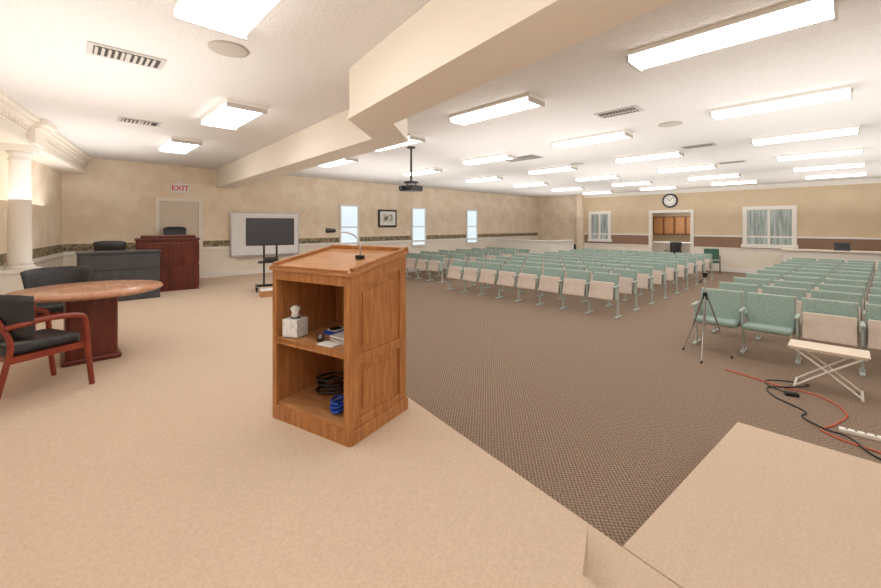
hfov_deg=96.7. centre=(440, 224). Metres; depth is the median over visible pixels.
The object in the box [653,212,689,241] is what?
wall
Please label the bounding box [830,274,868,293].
chair
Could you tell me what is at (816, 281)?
chair
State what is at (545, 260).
chair
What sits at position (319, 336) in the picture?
remote control
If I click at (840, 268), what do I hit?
chair
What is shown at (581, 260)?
chair
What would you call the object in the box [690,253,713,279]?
chair
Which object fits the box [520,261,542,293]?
chair
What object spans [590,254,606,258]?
chair
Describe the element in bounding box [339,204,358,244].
window
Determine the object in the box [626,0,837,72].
ceiling light
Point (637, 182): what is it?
ceiling light
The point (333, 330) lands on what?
notebook
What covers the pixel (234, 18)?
ceiling light
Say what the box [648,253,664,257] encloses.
chair
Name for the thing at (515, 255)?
chair
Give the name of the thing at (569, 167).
ceiling light
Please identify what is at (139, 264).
desk
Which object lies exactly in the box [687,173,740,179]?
ceiling light
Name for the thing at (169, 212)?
door
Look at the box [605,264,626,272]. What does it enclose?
chair
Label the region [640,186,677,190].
ceiling light
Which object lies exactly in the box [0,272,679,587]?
stage platform
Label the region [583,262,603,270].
chair
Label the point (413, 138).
ceiling light
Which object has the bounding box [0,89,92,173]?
trim
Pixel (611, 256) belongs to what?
chair
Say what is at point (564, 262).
chair
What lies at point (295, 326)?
tissue box
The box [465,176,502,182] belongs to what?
ceiling light
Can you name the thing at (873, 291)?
chair
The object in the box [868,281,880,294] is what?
chair
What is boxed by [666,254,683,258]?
chair
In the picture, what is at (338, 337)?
papers
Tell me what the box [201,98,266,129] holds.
ceiling light
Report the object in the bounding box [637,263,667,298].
chair
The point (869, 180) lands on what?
trim
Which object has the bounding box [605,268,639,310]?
chair
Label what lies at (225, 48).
ceiling speaker
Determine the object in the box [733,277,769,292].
chair
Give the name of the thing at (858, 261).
chair
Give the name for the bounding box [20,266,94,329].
armchair
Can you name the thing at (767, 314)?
chair
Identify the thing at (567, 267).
chair
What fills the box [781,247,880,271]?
wall
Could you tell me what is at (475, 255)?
chair
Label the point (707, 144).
ceiling vent
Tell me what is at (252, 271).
baseboard
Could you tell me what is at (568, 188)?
ceiling light
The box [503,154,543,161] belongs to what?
ceiling vent
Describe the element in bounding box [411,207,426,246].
window
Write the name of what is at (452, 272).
chair
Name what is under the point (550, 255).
chair
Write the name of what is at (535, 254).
chair
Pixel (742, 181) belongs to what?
ceiling light
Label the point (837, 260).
chair
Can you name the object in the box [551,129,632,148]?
ceiling light
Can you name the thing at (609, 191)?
ceiling light
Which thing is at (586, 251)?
chair
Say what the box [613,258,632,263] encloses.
chair
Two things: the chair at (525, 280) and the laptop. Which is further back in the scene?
the laptop
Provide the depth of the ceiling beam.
2.81 m
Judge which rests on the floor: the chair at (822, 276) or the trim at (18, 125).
the chair at (822, 276)
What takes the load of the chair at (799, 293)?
on the floor
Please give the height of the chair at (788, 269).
0.869 m
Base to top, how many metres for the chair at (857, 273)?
0.869 m
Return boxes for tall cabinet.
[653,216,689,234]
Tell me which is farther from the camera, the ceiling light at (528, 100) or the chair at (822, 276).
the chair at (822, 276)
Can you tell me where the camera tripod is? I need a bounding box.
[682,272,732,362]
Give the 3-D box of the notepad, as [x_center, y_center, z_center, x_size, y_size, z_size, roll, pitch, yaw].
[-0.774,0.825,2.713,0.140,0.008,0.090,0,0,29]
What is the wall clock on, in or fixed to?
attached to the wall at (851, 210)
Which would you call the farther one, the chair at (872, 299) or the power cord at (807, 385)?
the chair at (872, 299)
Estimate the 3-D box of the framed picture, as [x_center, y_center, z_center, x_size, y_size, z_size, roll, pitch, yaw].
[-2.004,-0.250,14.851,0.850,0.660,0.050,0,0,-44]
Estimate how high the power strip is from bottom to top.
0.038 m
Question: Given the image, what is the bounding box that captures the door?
[155,198,201,277]
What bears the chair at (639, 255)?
on the floor
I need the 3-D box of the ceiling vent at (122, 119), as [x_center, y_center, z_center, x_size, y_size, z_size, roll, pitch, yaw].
[-4.474,-1.526,5.828,0.500,0.028,0.300,0,0,-44]
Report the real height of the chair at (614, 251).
0.869 m
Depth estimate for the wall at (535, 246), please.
17.45 m
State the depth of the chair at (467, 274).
10.74 m
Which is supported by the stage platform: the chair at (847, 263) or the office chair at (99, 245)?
the office chair at (99, 245)
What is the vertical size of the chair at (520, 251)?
0.869 m
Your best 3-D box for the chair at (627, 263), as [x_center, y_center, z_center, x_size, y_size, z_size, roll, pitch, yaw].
[5.091,1.446,10.682,0.426,0.869,0.600,0,0,-44]
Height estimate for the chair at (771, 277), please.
0.869 m
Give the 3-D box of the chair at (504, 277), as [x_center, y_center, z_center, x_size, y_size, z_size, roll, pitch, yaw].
[1.683,1.446,9.893,0.426,0.869,0.600,0,0,-44]
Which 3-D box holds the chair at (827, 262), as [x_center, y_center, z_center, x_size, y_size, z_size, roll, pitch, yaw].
[10.703,1.446,10.874,0.426,0.869,0.600,0,0,-44]
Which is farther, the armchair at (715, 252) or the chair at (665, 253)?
the armchair at (715, 252)
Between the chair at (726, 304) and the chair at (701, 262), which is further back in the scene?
the chair at (701, 262)
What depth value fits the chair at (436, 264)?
12.98 m
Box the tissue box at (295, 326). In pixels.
[282,305,307,337]
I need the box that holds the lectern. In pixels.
[269,244,408,447]
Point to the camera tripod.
(705, 296)
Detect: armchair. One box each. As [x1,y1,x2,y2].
[0,295,94,398]
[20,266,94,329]
[702,249,720,273]
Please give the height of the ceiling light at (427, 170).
0.096 m
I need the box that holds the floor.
[406,266,880,546]
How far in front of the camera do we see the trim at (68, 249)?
13.80 m
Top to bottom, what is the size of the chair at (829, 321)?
0.869 m
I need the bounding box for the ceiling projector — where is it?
[399,146,422,191]
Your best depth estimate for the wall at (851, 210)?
15.73 m
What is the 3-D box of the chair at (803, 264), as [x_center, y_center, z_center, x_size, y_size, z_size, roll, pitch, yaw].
[9.532,1.446,10.647,0.426,0.869,0.600,0,0,-44]
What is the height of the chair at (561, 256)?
0.869 m
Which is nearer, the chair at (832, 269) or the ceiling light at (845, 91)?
the ceiling light at (845, 91)
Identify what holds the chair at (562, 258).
on the floor
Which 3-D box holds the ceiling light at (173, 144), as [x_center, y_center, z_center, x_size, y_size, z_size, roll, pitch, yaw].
[-4.927,-1.492,7.406,0.480,0.096,1.240,0,0,-44]
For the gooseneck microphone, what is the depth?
2.89 m
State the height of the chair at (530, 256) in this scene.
0.869 m
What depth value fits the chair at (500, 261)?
11.52 m
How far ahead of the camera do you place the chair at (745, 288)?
6.70 m
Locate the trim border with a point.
(44, 251)
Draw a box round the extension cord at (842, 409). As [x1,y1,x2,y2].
[725,369,880,453]
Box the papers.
[330,331,343,344]
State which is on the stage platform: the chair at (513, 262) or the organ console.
the organ console
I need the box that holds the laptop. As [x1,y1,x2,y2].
[834,243,849,250]
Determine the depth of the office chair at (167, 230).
9.95 m
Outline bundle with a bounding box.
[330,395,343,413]
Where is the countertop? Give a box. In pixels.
[653,241,689,252]
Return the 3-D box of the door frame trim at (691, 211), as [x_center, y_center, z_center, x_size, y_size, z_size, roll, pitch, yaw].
[10.128,0.610,17.266,0.039,2.540,1.770,0,0,-44]
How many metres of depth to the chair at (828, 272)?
8.94 m
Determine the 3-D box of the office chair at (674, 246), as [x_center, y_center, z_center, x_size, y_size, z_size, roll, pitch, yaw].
[10.585,1.325,17.863,0.718,1.110,0.650,0,0,-34]
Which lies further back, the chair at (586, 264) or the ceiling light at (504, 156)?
the chair at (586, 264)
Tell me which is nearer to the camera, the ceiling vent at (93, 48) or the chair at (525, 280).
the ceiling vent at (93, 48)
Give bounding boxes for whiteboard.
[230,212,298,257]
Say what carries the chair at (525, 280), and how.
on the floor
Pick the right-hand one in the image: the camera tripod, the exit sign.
the camera tripod
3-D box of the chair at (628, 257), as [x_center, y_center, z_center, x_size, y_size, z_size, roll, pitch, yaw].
[6.113,1.446,12.504,0.426,0.869,0.600,0,0,-44]
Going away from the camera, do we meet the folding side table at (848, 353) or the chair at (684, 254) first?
the folding side table at (848, 353)
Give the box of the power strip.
[838,426,880,441]
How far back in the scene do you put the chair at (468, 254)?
14.83 m
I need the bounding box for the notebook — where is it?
[324,326,343,334]
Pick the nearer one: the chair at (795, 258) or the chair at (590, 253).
the chair at (795, 258)
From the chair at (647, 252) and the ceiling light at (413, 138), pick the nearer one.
the ceiling light at (413, 138)
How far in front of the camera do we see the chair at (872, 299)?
5.61 m
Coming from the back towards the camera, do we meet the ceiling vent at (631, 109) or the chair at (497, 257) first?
the chair at (497, 257)
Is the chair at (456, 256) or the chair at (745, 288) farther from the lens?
the chair at (456, 256)
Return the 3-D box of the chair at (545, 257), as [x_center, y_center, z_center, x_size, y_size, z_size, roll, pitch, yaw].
[3.424,1.446,12.409,0.426,0.869,0.600,0,0,-44]
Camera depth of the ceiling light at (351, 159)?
9.08 m
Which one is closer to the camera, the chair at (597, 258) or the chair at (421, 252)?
the chair at (597, 258)
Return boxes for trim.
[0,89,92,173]
[63,233,537,255]
[583,178,880,272]
[649,209,693,254]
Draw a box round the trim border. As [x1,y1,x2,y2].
[0,244,63,269]
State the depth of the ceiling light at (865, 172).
11.70 m
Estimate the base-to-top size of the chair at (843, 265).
0.869 m
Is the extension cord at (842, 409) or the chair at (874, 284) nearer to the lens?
the extension cord at (842, 409)
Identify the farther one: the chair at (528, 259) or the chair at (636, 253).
the chair at (636, 253)
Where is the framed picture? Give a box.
[378,209,396,226]
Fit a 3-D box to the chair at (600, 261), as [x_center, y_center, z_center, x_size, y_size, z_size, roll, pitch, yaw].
[4.675,1.446,11.114,0.426,0.869,0.600,0,0,-44]
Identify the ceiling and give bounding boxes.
[0,0,880,197]
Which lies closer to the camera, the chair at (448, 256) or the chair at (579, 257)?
the chair at (579, 257)
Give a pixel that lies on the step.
(763, 508)
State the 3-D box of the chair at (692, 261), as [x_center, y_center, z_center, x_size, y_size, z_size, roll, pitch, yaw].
[7.685,1.446,12.315,0.426,0.869,0.655,0,0,-44]
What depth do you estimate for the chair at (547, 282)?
9.00 m
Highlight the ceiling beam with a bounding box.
[216,0,672,188]
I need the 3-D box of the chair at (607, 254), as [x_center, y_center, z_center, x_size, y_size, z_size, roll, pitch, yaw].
[5.999,1.446,14.061,0.426,0.869,0.600,0,0,-44]
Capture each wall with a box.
[0,150,61,267]
[62,158,537,272]
[496,239,574,253]
[538,183,880,269]
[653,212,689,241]
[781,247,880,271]
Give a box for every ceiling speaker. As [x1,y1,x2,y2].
[208,40,248,57]
[658,121,681,126]
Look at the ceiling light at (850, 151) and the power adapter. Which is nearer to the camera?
the power adapter
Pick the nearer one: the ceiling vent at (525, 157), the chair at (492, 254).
the ceiling vent at (525, 157)
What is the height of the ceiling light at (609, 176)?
0.096 m
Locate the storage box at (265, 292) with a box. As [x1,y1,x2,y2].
[259,288,272,297]
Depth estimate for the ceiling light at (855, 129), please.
6.49 m
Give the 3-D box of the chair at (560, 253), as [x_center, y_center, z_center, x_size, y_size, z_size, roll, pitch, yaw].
[4.446,1.446,14.230,0.426,0.869,0.600,0,0,-44]
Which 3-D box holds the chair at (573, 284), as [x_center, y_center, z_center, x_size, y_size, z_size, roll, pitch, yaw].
[2.933,1.446,8.599,0.426,0.869,0.600,0,0,-44]
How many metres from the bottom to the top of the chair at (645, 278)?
0.869 m
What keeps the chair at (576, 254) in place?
on the floor
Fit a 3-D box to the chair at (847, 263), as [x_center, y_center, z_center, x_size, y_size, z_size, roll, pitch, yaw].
[11.120,1.446,10.443,0.426,0.869,0.600,0,0,-44]
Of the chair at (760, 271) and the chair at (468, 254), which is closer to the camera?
the chair at (760, 271)
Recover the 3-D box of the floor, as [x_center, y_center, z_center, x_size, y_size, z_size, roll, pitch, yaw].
[4.309,1.930,9.861,26.500,0.100,16.200,0,0,-44]
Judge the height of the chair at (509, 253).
0.869 m
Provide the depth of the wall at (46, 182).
7.51 m
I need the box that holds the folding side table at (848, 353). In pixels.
[787,339,870,401]
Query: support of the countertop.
on the floor
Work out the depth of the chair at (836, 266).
10.26 m
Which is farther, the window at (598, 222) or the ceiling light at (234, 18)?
the window at (598, 222)
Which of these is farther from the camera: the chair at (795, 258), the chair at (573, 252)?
the chair at (573, 252)
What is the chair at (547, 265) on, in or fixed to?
on the floor
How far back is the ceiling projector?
7.67 m
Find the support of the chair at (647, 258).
on the floor
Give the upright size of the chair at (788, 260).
0.869 m
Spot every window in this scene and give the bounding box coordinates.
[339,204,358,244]
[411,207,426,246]
[466,209,477,243]
[588,211,611,241]
[741,205,798,248]
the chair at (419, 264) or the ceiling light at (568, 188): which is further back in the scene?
the ceiling light at (568, 188)
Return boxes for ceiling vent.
[86,41,166,69]
[117,116,161,126]
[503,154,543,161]
[594,105,643,118]
[680,143,716,148]
[718,160,746,163]
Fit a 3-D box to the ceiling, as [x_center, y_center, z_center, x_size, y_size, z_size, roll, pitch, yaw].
[2.943,-1.590,8.541,22.700,0.100,16.200,0,0,-44]
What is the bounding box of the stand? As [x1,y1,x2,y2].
[246,218,293,292]
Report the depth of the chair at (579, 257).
12.72 m
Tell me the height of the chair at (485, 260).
0.869 m
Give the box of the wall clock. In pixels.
[662,194,677,207]
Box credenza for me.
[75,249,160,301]
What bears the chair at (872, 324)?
on the floor
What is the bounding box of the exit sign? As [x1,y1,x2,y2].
[171,181,188,192]
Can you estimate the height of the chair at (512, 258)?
0.869 m
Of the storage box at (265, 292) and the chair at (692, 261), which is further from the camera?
the chair at (692, 261)
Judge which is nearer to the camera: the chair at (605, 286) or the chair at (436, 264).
the chair at (605, 286)
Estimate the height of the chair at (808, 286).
0.869 m
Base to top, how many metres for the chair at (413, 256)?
0.869 m
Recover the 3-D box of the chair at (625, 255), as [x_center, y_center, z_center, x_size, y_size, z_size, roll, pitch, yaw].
[6.416,1.446,13.630,0.426,0.869,0.600,0,0,-44]
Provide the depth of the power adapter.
4.30 m
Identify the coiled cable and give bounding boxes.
[315,372,343,393]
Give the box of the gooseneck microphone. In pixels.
[325,228,364,258]
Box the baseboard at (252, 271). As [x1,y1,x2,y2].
[202,268,425,277]
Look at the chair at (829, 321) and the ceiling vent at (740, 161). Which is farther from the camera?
the ceiling vent at (740, 161)
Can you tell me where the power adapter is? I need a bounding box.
[784,390,799,397]
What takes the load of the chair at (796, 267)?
on the floor
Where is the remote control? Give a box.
[317,333,323,341]
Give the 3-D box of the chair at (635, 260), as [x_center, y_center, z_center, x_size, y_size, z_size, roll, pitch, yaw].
[5.811,1.446,11.377,0.426,0.869,0.600,0,0,-44]
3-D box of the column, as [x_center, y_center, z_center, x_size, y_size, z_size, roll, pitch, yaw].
[-6.171,0.135,5.751,0.420,2.590,0.420,0,0,-33]
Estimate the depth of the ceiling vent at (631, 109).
5.29 m
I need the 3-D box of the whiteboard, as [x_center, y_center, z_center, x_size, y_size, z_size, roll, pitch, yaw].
[-5.186,0.285,11.704,2.000,1.290,0.083,0,0,-44]
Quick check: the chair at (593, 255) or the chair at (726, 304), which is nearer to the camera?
the chair at (726, 304)
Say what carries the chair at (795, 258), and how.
on the floor
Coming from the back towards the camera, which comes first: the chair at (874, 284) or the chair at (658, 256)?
the chair at (658, 256)
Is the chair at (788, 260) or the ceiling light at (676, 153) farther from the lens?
the chair at (788, 260)
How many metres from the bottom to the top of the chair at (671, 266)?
0.869 m
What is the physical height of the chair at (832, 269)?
0.869 m
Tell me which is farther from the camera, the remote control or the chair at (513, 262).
the chair at (513, 262)
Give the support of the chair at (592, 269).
on the floor
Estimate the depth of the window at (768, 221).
14.83 m
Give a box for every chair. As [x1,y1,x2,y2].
[93,241,125,250]
[163,227,185,234]
[406,253,420,276]
[413,254,432,278]
[414,251,430,273]
[424,255,445,282]
[425,252,441,274]
[436,252,452,276]
[443,260,467,289]
[445,253,465,279]
[458,261,484,292]
[460,251,471,260]
[465,252,483,261]
[469,258,490,285]
[475,262,501,295]
[477,250,488,255]
[483,251,500,261]
[484,259,506,288]
[493,249,503,254]
[493,264,521,298]
[495,256,509,263]
[500,250,515,259]
[500,260,523,290]
[511,257,525,263]
[512,266,542,301]
[514,254,527,260]
[516,249,529,256]
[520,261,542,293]
[524,258,543,265]
[528,255,543,258]
[530,253,543,255]
[534,267,565,305]
[537,263,563,296]
[543,254,558,261]
[543,256,560,264]
[543,259,561,268]
[557,270,591,309]
[558,265,585,299]
[559,252,572,256]
[560,255,575,259]
[561,257,578,263]
[563,261,581,268]
[572,251,585,254]
[574,253,589,257]
[577,256,592,261]
[579,259,597,265]
[580,266,610,302]
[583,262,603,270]
[583,272,621,318]
[584,250,597,253]
[587,252,601,255]
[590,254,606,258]
[594,257,611,262]
[599,260,618,267]
[603,253,618,256]
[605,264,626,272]
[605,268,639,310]
[608,255,624,260]
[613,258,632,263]
[614,251,628,255]
[620,253,635,257]
[620,261,641,268]
[622,265,654,304]
[626,256,643,261]
[630,252,646,255]
[634,259,653,265]
[637,254,654,259]
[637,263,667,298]
[640,251,655,254]
[646,257,664,262]
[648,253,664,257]
[653,260,679,293]
[657,252,672,255]
[657,255,674,260]
[662,258,689,289]
[664,242,681,253]
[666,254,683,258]
[672,256,698,285]
[675,252,691,256]
[682,255,706,282]
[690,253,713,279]
[691,288,743,344]
[711,282,757,332]
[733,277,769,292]
[739,292,796,353]
[746,273,779,285]
[755,285,806,340]
[756,269,787,279]
[765,266,794,275]
[773,264,801,271]
[774,280,814,297]
[780,261,806,267]
[783,275,820,289]
[787,259,811,264]
[791,271,826,283]
[792,257,815,262]
[794,297,858,364]
[798,268,830,277]
[805,265,834,273]
[807,290,862,341]
[810,263,838,269]
[815,260,841,266]
[819,258,844,263]
[819,283,864,320]
[825,278,867,303]
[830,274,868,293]
[835,270,870,293]
[839,267,871,286]
[842,264,872,281]
[845,262,874,276]
[847,260,874,272]
[859,304,880,376]
[863,295,880,350]
[866,287,880,303]
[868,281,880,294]
[873,277,880,281]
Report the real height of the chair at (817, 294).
0.869 m
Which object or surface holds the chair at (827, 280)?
on the floor
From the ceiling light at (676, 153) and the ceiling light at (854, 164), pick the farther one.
the ceiling light at (854, 164)
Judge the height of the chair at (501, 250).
0.869 m
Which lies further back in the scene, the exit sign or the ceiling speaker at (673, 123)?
the exit sign
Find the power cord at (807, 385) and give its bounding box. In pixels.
[764,379,880,459]
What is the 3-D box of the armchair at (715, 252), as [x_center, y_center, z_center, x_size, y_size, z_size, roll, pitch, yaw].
[10.678,1.416,15.460,0.590,0.929,0.587,0,0,36]
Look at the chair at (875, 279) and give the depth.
7.61 m
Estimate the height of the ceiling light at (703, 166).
0.096 m
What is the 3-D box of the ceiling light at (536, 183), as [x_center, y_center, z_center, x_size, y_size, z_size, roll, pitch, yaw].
[3.345,-1.492,14.528,0.340,0.096,1.320,0,0,-44]
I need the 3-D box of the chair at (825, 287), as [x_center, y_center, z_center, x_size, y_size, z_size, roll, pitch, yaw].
[6.596,1.446,6.491,0.426,0.869,0.600,0,0,-44]
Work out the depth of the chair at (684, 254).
14.17 m
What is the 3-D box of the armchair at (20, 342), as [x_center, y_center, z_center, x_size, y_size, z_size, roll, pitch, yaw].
[-3.523,0.988,3.348,0.690,0.895,0.663,0,0,20]
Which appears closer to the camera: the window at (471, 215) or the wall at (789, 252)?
the wall at (789, 252)
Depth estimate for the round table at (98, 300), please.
4.11 m
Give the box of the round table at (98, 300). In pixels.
[5,280,162,367]
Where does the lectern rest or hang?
on the stage platform
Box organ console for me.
[134,235,199,291]
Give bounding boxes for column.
[0,143,42,294]
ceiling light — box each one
[158,136,202,153]
[173,0,279,40]
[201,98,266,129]
[318,157,357,167]
[376,133,424,151]
[403,167,442,175]
[449,93,544,125]
[462,153,516,164]
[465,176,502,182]
[513,182,548,187]
[527,165,577,174]
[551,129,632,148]
[551,187,584,190]
[575,174,620,180]
[582,190,613,194]
[611,180,652,186]
[614,150,683,163]
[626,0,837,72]
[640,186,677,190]
[657,163,717,172]
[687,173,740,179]
[709,84,852,120]
[710,179,757,185]
[751,125,859,145]
[776,147,862,161]
[793,161,865,171]
[805,171,866,178]
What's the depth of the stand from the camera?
8.63 m
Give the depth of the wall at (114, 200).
11.71 m
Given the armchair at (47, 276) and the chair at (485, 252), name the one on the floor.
the chair at (485, 252)
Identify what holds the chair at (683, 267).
on the floor
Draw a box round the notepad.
[316,341,340,347]
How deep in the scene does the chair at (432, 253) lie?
14.69 m
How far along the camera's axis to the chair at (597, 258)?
12.30 m
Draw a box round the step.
[623,422,880,587]
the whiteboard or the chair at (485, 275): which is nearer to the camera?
the chair at (485, 275)
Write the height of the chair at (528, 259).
0.869 m

